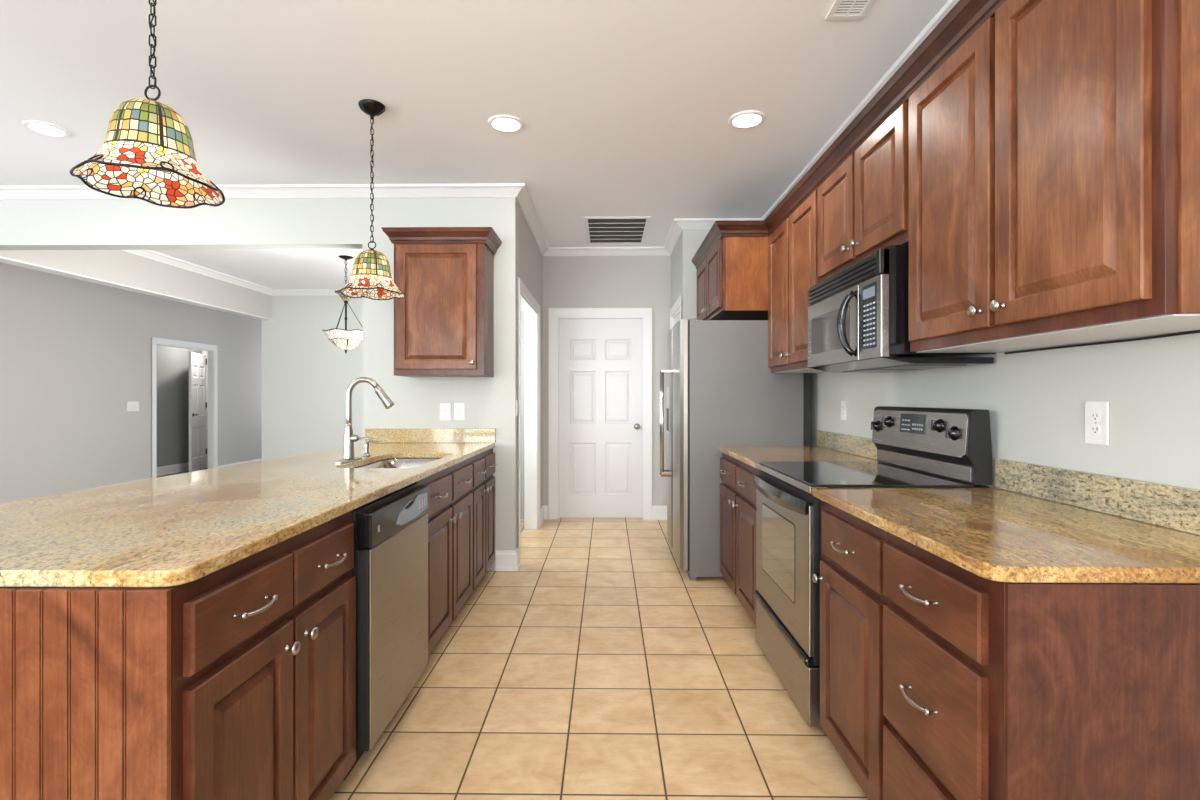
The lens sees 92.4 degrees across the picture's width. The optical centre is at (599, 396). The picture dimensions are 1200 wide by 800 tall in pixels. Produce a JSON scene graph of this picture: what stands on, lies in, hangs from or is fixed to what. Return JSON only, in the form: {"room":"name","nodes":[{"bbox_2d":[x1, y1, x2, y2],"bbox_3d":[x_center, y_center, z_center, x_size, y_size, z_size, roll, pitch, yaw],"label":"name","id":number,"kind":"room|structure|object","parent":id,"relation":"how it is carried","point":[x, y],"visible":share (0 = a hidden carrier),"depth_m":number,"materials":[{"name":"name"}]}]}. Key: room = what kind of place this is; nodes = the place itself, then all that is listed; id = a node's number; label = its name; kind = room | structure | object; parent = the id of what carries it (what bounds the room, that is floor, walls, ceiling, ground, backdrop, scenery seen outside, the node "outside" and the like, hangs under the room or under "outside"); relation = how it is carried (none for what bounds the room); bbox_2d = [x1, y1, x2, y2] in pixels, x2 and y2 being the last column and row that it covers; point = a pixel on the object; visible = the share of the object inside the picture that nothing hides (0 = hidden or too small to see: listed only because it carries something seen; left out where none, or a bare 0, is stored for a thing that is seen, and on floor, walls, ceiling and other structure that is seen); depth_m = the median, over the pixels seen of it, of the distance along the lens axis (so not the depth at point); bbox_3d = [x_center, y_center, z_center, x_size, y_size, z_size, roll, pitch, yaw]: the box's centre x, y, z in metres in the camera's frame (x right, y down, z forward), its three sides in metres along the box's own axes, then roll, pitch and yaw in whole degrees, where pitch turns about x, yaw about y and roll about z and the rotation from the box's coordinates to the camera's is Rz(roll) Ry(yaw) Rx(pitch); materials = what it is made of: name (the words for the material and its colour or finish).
{"room":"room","nodes":[
{"label":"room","id":0,"kind":"room"},
{"bbox_2d":[0,262,261,503],"bbox_3d":[-6.213,-0.130,4.381,0.140,2.740,14.600,0,0,1],"label":"wall","id":1,"kind":"structure","parent":0,"point":[74,353],"depth_m":6.87,"materials":[{"name":"grey paint"}]},
{"bbox_2d":[127,401,138,410],"bbox_3d":[-6.097,0.121,7.510,0.008,0.125,0.192,0,0,1],"label":"light switch","id":2,"kind":"object","parent":1,"relation":"attached to","point":[133,405],"visible":1,"depth_m":7.51,"materials":[{"name":"white plastic"}]},
{"bbox_2d":[151,337,217,478],"bbox_3d":[-6.121,0.212,8.470,0.098,2.055,1.310,0,0,1],"label":"trim","id":3,"kind":"structure","parent":1,"relation":"attached to","point":[213,352],"depth_m":8.96,"materials":[{"name":"white wood"}]},
{"bbox_2d":[218,458,261,466],"bbox_3d":[-6.054,1.170,10.405,0.022,0.140,2.550,0,0,1],"label":"baseboard","id":4,"kind":"structure","parent":1,"relation":"attached to","point":[261,458],"depth_m":9.73,"materials":[{"name":"white"}]},
{"bbox_2d":[0,250,270,318],"bbox_3d":[-4.729,-1.298,6.212,0.140,0.403,3.800,0,0,1],"label":"beam","id":5,"kind":"structure","parent":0,"point":[116,266],"depth_m":5.94,"materials":[{"name":"grey paint"}]},
{"bbox_2d":[0,256,271,319],"bbox_3d":[-4.729,-1.091,6.212,0.160,0.012,3.800,0,0,1],"label":"trim","id":6,"kind":"structure","parent":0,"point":[2,259],"depth_m":5.59,"materials":[{"name":"white"}]},
{"bbox_2d":[157,345,201,466],"bbox_3d":[-7.019,-0.130,8.552,0.140,2.740,2.920,0,0,1],"label":"wall","id":7,"kind":"structure","parent":0,"point":[172,362],"depth_m":9.33,"materials":[{"name":"grey paint"}]},
{"bbox_2d":[157,462,188,475],"bbox_3d":[-6.938,1.170,8.571,0.022,0.140,2.760,0,0,1],"label":"baseboard","id":8,"kind":"structure","parent":7,"relation":"attached to","point":[176,468],"depth_m":9.31,"materials":[{"name":"white"}]},
{"bbox_2d":[189,352,206,471],"bbox_3d":[-6.664,0.253,9.576,0.091,1.950,0.796,0,0,-20],"label":"door","id":9,"kind":"structure","parent":7,"relation":"in","point":[197,362],"depth_m":9.52,"materials":[{"name":"white paint"}]},
{"bbox_2d":[202,350,207,467],"bbox_3d":[-6.970,0.210,10.052,0.200,2.060,0.060,0,0,1],"label":"trim","id":10,"kind":"structure","parent":7,"relation":"attached to","point":[203,351],"depth_m":10.06,"materials":[{"name":"white"}]},
{"bbox_2d":[122,250,339,295],"bbox_3d":[-3.139,-1.465,6.191,3.040,0.070,3.800,0,0,1],"label":"trim","id":11,"kind":"structure","parent":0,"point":[150,254],"depth_m":7.04,"materials":[{"name":"white"}]},
{"bbox_2d":[0,197,517,569],"bbox_3d":[-3.375,-0.130,4.224,5.540,2.740,0.140,0,0,1],"label":"wall","id":12,"kind":"structure","parent":0,"point":[490,402],"depth_m":4.13,"materials":[{"name":"grey paint"}]},
{"bbox_2d":[0,183,761,255],"bbox_3d":[-2.325,-1.465,4.960,7.620,0.070,1.802,0,0,1],"label":"trim","id":13,"kind":"structure","parent":12,"relation":"attached to","point":[519,191],"depth_m":4.12,"materials":[{"name":"white wood"}]},
{"bbox_2d":[365,428,495,442],"bbox_3d":[-1.214,0.277,4.115,0.935,0.102,0.022,0,0,1],"label":"backsplash","id":14,"kind":"structure","parent":12,"relation":"attached to","point":[388,435],"depth_m":4.10,"materials":[{"name":"beige stone"}]},
{"bbox_2d":[381,227,501,376],"bbox_3d":[-1.066,-0.626,3.938,0.725,0.966,0.368,0,0,1],"label":"upper cabinet","id":15,"kind":"object","parent":12,"relation":"attached to","point":[444,321],"visible":1,"depth_m":3.80,"materials":[{"name":"brown wood"}]},
{"bbox_2d":[440,403,450,419],"bbox_3d":[-1.108,0.106,4.115,0.078,0.120,0.017,0,0,1],"label":"light switch","id":16,"kind":"object","parent":12,"relation":"attached to","point":[445,408],"visible":1,"depth_m":4.12,"materials":[{"name":"white plastic"}]},
{"bbox_2d":[454,403,464,419],"bbox_3d":[-1.007,0.104,4.119,0.075,0.120,0.008,0,0,1],"label":"wall outlet","id":17,"kind":"object","parent":12,"relation":"attached to","point":[459,408],"visible":1,"depth_m":4.12,"materials":[{"name":"white plastic"}]},
{"bbox_2d":[495,548,519,570],"bbox_3d":[-0.665,1.170,4.143,0.162,0.140,0.092,0,0,1],"label":"baseboard","id":18,"kind":"structure","parent":12,"relation":"attached to","point":[504,560],"depth_m":4.10,"materials":[{"name":"white wood"}]},
{"bbox_2d":[516,400,517,415],"bbox_3d":[-0.601,0.080,4.158,0.008,0.120,0.045,0,0,1],"label":"light switch","id":19,"kind":"object","parent":12,"relation":"attached to","point":[516,400],"visible":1,"depth_m":4.15,"materials":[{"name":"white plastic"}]},
{"bbox_2d":[262,295,362,459],"bbox_3d":[-3.124,-0.130,8.161,3.300,2.740,0.140,0,0,1],"label":"wall","id":20,"kind":"structure","parent":0,"point":[306,378],"depth_m":8.11,"materials":[{"name":"grey paint"}]},
{"bbox_2d":[0,0,947,289],"bbox_3d":[-3.465,-1.550,4.276,10.160,0.100,14.740,0,0,1],"label":"ceiling","id":21,"kind":"structure","parent":0,"point":[625,107],"depth_m":2.82,"materials":[{"name":"white paint"}]},
{"bbox_2d":[22,120,70,137],"bbox_3d":[-3.088,-1.494,3.211,0.196,0.012,0.196,0,0,1],"label":"recessed light","id":22,"kind":"object","parent":21,"relation":"in","point":[40,127],"visible":1,"depth_m":3.20,"materials":[{"name":"white"}]},
{"bbox_2d":[69,0,224,208],"bbox_3d":[-1.195,-1.027,1.536,0.325,0.944,0.324,0,0,1],"label":"pendant lamp","id":23,"kind":"object","parent":21,"relation":"hanging from","point":[147,152],"visible":1,"depth_m":1.50,"materials":[{"name":"multicoloured glass"}]},
{"bbox_2d":[322,255,362,352],"bbox_3d":[-2.720,-0.977,6.156,0.460,1.044,0.460,0,0,1],"label":"chandelier","id":24,"kind":"object","parent":21,"relation":"hanging from","point":[343,339],"visible":0.76,"depth_m":6.05,"materials":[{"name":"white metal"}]},
{"bbox_2d":[337,99,404,299],"bbox_3d":[-1.173,-1.012,2.960,0.320,0.974,0.326,0,0,-3],"label":"pendant lamp","id":25,"kind":"object","parent":21,"relation":"hanging from","point":[371,277],"visible":1,"depth_m":2.91,"materials":[{"name":"multicoloured glass"}]},
{"bbox_2d":[488,114,523,132],"bbox_3d":[-0.515,-1.494,3.150,0.196,0.012,0.196,0,0,1],"label":"recessed light","id":26,"kind":"object","parent":21,"relation":"in","point":[501,123],"visible":1,"depth_m":3.14,"materials":[{"name":"white glass"}]},
{"bbox_2d":[583,216,650,243],"bbox_3d":[0.148,-1.494,5.181,0.560,0.012,0.815,0,0,1],"label":"ceiling vent","id":27,"kind":"object","parent":21,"relation":"in","point":[608,229],"visible":1,"depth_m":5.13,"materials":[{"name":"white metal"}]},
{"bbox_2d":[728,110,765,128],"bbox_3d":[0.792,-1.494,3.103,0.196,0.012,0.196,0,0,1],"label":"recessed light","id":28,"kind":"object","parent":21,"relation":"in","point":[746,119],"visible":1,"depth_m":3.09,"materials":[{"name":"white"}]},
{"bbox_2d":[825,0,875,19],"bbox_3d":[0.962,-1.495,2.095,0.150,0.008,0.355,0,0,1],"label":"ceiling vent","id":29,"kind":"object","parent":21,"relation":"in","point":[840,9],"visible":1,"depth_m":2.21,"materials":[{"name":"white metal"}]},
{"bbox_2d":[157,468,867,799],"bbox_3d":[-3.534,1.290,4.346,10.020,0.100,14.600,0,0,1],"label":"floor","id":30,"kind":"structure","parent":0,"point":[596,668],"depth_m":2.37,"materials":[{"name":"tile"}]},
{"bbox_2d":[0,511,355,799],"bbox_3d":[-1.083,0.800,1.463,0.676,0.879,0.779,0,0,1],"label":"base cabinet","id":31,"kind":"object","parent":30,"relation":"on","point":[263,644],"depth_m":1.11,"materials":[{"name":"brown wood"}]},
{"bbox_2d":[0,443,494,586],"bbox_3d":[-1.308,0.344,2.607,1.073,0.032,3.036,0,0,1],"label":"countertop","id":32,"kind":"structure","parent":31,"relation":"on","point":[178,529],"depth_m":1.59,"materials":[{"name":"beige stone"}]},
{"bbox_2d":[334,377,393,462],"bbox_3d":[-1.194,0.112,2.966,0.263,0.431,0.250,0,0,1],"label":"faucet","id":33,"kind":"object","parent":32,"relation":"on","point":[350,438],"visible":1,"depth_m":2.95,"materials":[{"name":"silver metal"}]},
{"bbox_2d":[363,440,382,455],"bbox_3d":[-1.259,0.282,3.187,0.112,0.092,0.042,0,0,1],"label":"soap dispenser","id":34,"kind":"object","parent":32,"relation":"on","point":[366,444],"visible":1,"depth_m":3.18,"materials":[{"name":"silver metal"}]},
{"bbox_2d":[355,458,439,467],"bbox_3d":[-1.051,0.459,3.024,0.414,0.195,0.764,0,0,1],"label":"sink","id":35,"kind":"object","parent":32,"relation":"in","point":[393,462],"visible":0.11,"depth_m":3.38,"materials":[{"name":"grey metal"}]},
{"bbox_2d":[343,483,428,779],"bbox_3d":[-1.052,0.804,2.161,0.640,0.872,0.609,0,0,1],"label":"dishwasher","id":36,"kind":"object","parent":30,"relation":"on","point":[390,569],"visible":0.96,"depth_m":2.02,"materials":[{"name":"silver metal"}]},
{"bbox_2d":[415,458,472,655],"bbox_3d":[-1.063,0.800,2.953,0.676,0.879,0.962,0,0,1],"label":"base cabinet","id":37,"kind":"object","parent":30,"relation":"on","point":[450,513],"visible":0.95,"depth_m":2.91,"materials":[{"name":"brown wood"}]},
{"bbox_2d":[470,448,496,590],"bbox_3d":[-1.053,0.800,3.778,0.676,0.879,0.686,0,0,1],"label":"base cabinet","id":38,"kind":"object","parent":30,"relation":"on","point":[483,489],"visible":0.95,"depth_m":3.71,"materials":[{"name":"brown wood"}]},
{"bbox_2d":[659,318,809,580],"bbox_3d":[0.938,0.352,4.323,0.958,1.775,0.930,0,0,1],"label":"refrigerator","id":39,"kind":"object","parent":30,"relation":"on","point":[722,390],"visible":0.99,"depth_m":3.86,"materials":[{"name":"grey metal"}]},
{"bbox_2d":[720,453,760,624],"bbox_3d":[1.109,0.800,3.351,0.703,0.879,0.986,0,0,1],"label":"base cabinet","id":40,"kind":"object","parent":30,"relation":"on","point":[737,489],"visible":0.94,"depth_m":3.30,"materials":[{"name":"brown wood"}]},
{"bbox_2d":[718,446,881,468],"bbox_3d":[1.114,0.344,3.351,0.656,0.032,0.994,0,0,1],"label":"countertop","id":41,"kind":"structure","parent":40,"relation":"on","point":[749,455],"depth_m":3.28,"materials":[{"name":"brown stone"}]},
{"bbox_2d":[812,500,887,799],"bbox_3d":[1.089,0.800,1.827,0.703,0.879,0.501,0,0,1],"label":"base cabinet","id":42,"kind":"object","parent":30,"relation":"on","point":[852,599],"visible":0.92,"depth_m":1.77,"materials":[{"name":"brown wood"}]},
{"bbox_2d":[753,406,991,729],"bbox_3d":[1.079,0.643,2.468,0.700,1.194,0.760,0,0,1],"label":"range","id":43,"kind":"object","parent":30,"relation":"on","point":[918,447],"visible":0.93,"depth_m":2.29,"materials":[{"name":"silver metal"}]},
{"bbox_2d":[759,461,989,487],"bbox_3d":[1.099,0.337,2.468,0.637,0.035,0.760,0,0,1],"label":"cooktop","id":44,"kind":"object","parent":43,"relation":"in","point":[793,474],"depth_m":2.34,"materials":[{"name":"black glass"}]},
{"bbox_2d":[883,533,1199,799],"bbox_3d":[1.083,0.800,1.341,0.703,0.879,0.471,0,0,1],"label":"base cabinet","id":45,"kind":"object","parent":30,"relation":"on","point":[993,690],"visible":0.98,"depth_m":1.11,"materials":[{"name":"brown wood"}]},
{"bbox_2d":[812,488,1199,583],"bbox_3d":[1.091,0.344,1.593,0.656,0.032,0.974,0,0,1],"label":"countertop","id":46,"kind":"structure","parent":45,"relation":"on","point":[994,534],"depth_m":1.35,"materials":[{"name":"brown stone"}]},
{"bbox_2d":[518,204,541,508],"bbox_3d":[-0.654,-0.130,5.049,0.120,2.740,1.580,0,0,1],"label":"wall","id":47,"kind":"structure","parent":0,"point":[529,254],"depth_m":5.06,"materials":[{"name":"grey paint"}]},
{"bbox_2d":[517,278,539,563],"bbox_3d":[-0.648,0.184,4.844,0.138,2.112,1.294,0,0,1],"label":"trim","id":48,"kind":"structure","parent":47,"relation":"attached to","point":[531,316],"depth_m":5.39,"materials":[{"name":"white"}]},
{"bbox_2d":[540,505,547,526],"bbox_3d":[-0.559,1.170,5.663,0.054,0.140,0.350,0,0,1],"label":"baseboard","id":49,"kind":"structure","parent":47,"relation":"attached to","point":[544,509],"depth_m":5.80,"materials":[{"name":"white"}]},
{"bbox_2d":[520,256,670,518],"bbox_3d":[-0.392,-0.130,5.896,2.463,2.740,0.120,0,0,1],"label":"wall","id":50,"kind":"structure","parent":0,"point":[567,281],"depth_m":5.83,"materials":[{"name":"grey paint"}]},
{"bbox_2d":[559,318,641,517],"bbox_3d":[0.004,0.214,5.835,0.849,2.028,0.101,0,0,1],"label":"door","id":51,"kind":"structure","parent":50,"relation":"in","point":[600,359],"depth_m":5.85,"materials":[{"name":"white paint"}]},
{"bbox_2d":[549,308,651,519],"bbox_3d":[0.004,0.170,5.881,1.049,2.141,0.138,0,0,1],"label":"trim","id":52,"kind":"structure","parent":50,"relation":"attached to","point":[555,314],"depth_m":5.82,"materials":[{"name":"white wood"}]},
{"bbox_2d":[652,506,666,519],"bbox_3d":[0.621,1.170,5.811,0.196,0.140,0.022,0,0,1],"label":"baseboard","id":53,"kind":"structure","parent":50,"relation":"attached to","point":[658,512],"depth_m":5.81,"materials":[{"name":"white"}]},
{"bbox_2d":[671,230,696,319],"bbox_3d":[0.773,-0.130,5.365,0.120,2.740,0.910,0,0,1],"label":"wall","id":54,"kind":"structure","parent":0,"point":[683,271],"depth_m":4.91,"materials":[{"name":"grey paint"}]},
{"bbox_2d":[670,295,682,329],"bbox_3d":[0.764,0.182,5.351,0.138,2.115,0.870,0,0,1],"label":"trim","id":55,"kind":"structure","parent":54,"relation":"attached to","point":[679,303],"depth_m":5.33,"materials":[{"name":"white"}]},
{"bbox_2d":[675,313,679,323],"bbox_3d":[0.719,0.224,5.351,0.101,2.008,0.684,0,0,1],"label":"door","id":56,"kind":"structure","parent":54,"relation":"in","point":[677,318],"depth_m":5.46,"materials":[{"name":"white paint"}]},
{"bbox_2d":[697,229,709,249],"bbox_3d":[1.226,-0.130,4.964,0.797,2.740,0.120,0,0,1],"label":"wall","id":57,"kind":"structure","parent":0,"point":[701,234],"depth_m":4.91,"materials":[{"name":"grey paint"}]},
{"bbox_2d":[810,332,1199,535],"bbox_3d":[1.502,-0.130,0.941,0.140,2.740,7.920,0,0,1],"label":"wall","id":58,"kind":"structure","parent":0,"point":[1035,401],"depth_m":1.77,"materials":[{"name":"grey paint"}]},
{"bbox_2d":[692,220,768,319],"bbox_3d":[1.124,-0.875,4.351,0.702,0.585,1.100,0,0,1],"label":"upper cabinet","id":59,"kind":"object","parent":58,"relation":"attached to","point":[731,262],"visible":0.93,"depth_m":3.86,"materials":[{"name":"brown wood"}]},
{"bbox_2d":[764,170,826,372],"bbox_3d":[1.271,-0.663,3.409,0.384,1.007,0.900,0,0,1],"label":"upper cabinet","id":60,"kind":"object","parent":58,"relation":"attached to","point":[791,226],"visible":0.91,"depth_m":3.36,"materials":[{"name":"brown wood"}]},
{"bbox_2d":[841,401,846,419],"bbox_3d":[1.460,0.080,3.446,0.008,0.115,0.075,0,0,1],"label":"wall outlet","id":61,"kind":"object","parent":58,"relation":"attached to","point":[843,403],"visible":1,"depth_m":3.43,"materials":[{"name":"white plastic"}]},
{"bbox_2d":[817,430,876,459],"bbox_3d":[1.452,0.275,3.346,0.021,0.106,0.994,0,0,1],"label":"backsplash","id":62,"kind":"structure","parent":58,"relation":"attached to","point":[855,445],"depth_m":3.34,"materials":[{"name":"stone"}]},
{"bbox_2d":[809,75,908,281],"bbox_3d":[1.260,-0.866,2.519,0.384,0.602,0.880,0,0,1],"label":"upper cabinet","id":63,"kind":"object","parent":58,"relation":"attached to","point":[862,179],"visible":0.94,"depth_m":2.40,"materials":[{"name":"brown wood"}]},
{"bbox_2d":[808,245,995,372],"bbox_3d":[1.208,-0.337,2.481,0.478,0.436,0.768,0,0,1],"label":"microwave","id":64,"kind":"object","parent":63,"relation":"attached to","point":[858,316],"visible":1,"depth_m":2.22,"materials":[{"name":"silver metal"}]},
{"bbox_2d":[761,0,958,219],"bbox_3d":[1.367,-1.465,0.942,0.131,0.070,7.920,0,0,1],"label":"trim","id":65,"kind":"structure","parent":58,"relation":"attached to","point":[950,4],"depth_m":2.78,"materials":[{"name":"white"}]},
{"bbox_2d":[894,0,1199,352],"bbox_3d":[1.247,-0.663,1.570,0.384,1.007,1.018,0,0,1],"label":"upper cabinet","id":66,"kind":"object","parent":58,"relation":"attached to","point":[1054,145],"visible":1,"depth_m":1.40,"materials":[{"name":"brown wood"}]},
{"bbox_2d":[1085,401,1108,444],"bbox_3d":[1.437,0.075,1.664,0.008,0.124,0.078,0,0,1],"label":"wall outlet","id":67,"kind":"object","parent":58,"relation":"attached to","point":[1096,413],"visible":1,"depth_m":1.66,"materials":[{"name":"white plastic"}]},
{"bbox_2d":[1090,411,1100,420],"bbox_3d":[1.434,0.056,1.664,0.002,0.027,0.033,0,0,1],"label":"socket","id":68,"kind":"object","parent":67,"relation":"attached to","point":[1094,415],"depth_m":1.66,"materials":[{"name":"grey plastic"}]},
{"bbox_2d":[1090,425,1100,434],"bbox_3d":[1.434,0.095,1.664,0.002,0.027,0.033,0,0,1],"label":"socket","id":69,"kind":"object","parent":67,"relation":"attached to","point":[1094,429],"depth_m":1.66,"materials":[{"name":"grey plastic"}]},
{"bbox_2d":[995,459,1199,534],"bbox_3d":[1.429,0.275,1.589,0.021,0.106,0.974,0,0,1],"label":"backsplash","id":70,"kind":"structure","parent":58,"relation":"attached to","point":[1163,505],"depth_m":1.61,"materials":[{"name":"stone"}]},
{"bbox_2d":[1004,330,1199,353],"bbox_3d":[1.433,-0.155,1.586,0.008,0.011,0.910,0,0,1],"label":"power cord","id":71,"kind":"object","parent":58,"relation":"attached to","point":[1195,331],"visible":1,"depth_m":1.60,"materials":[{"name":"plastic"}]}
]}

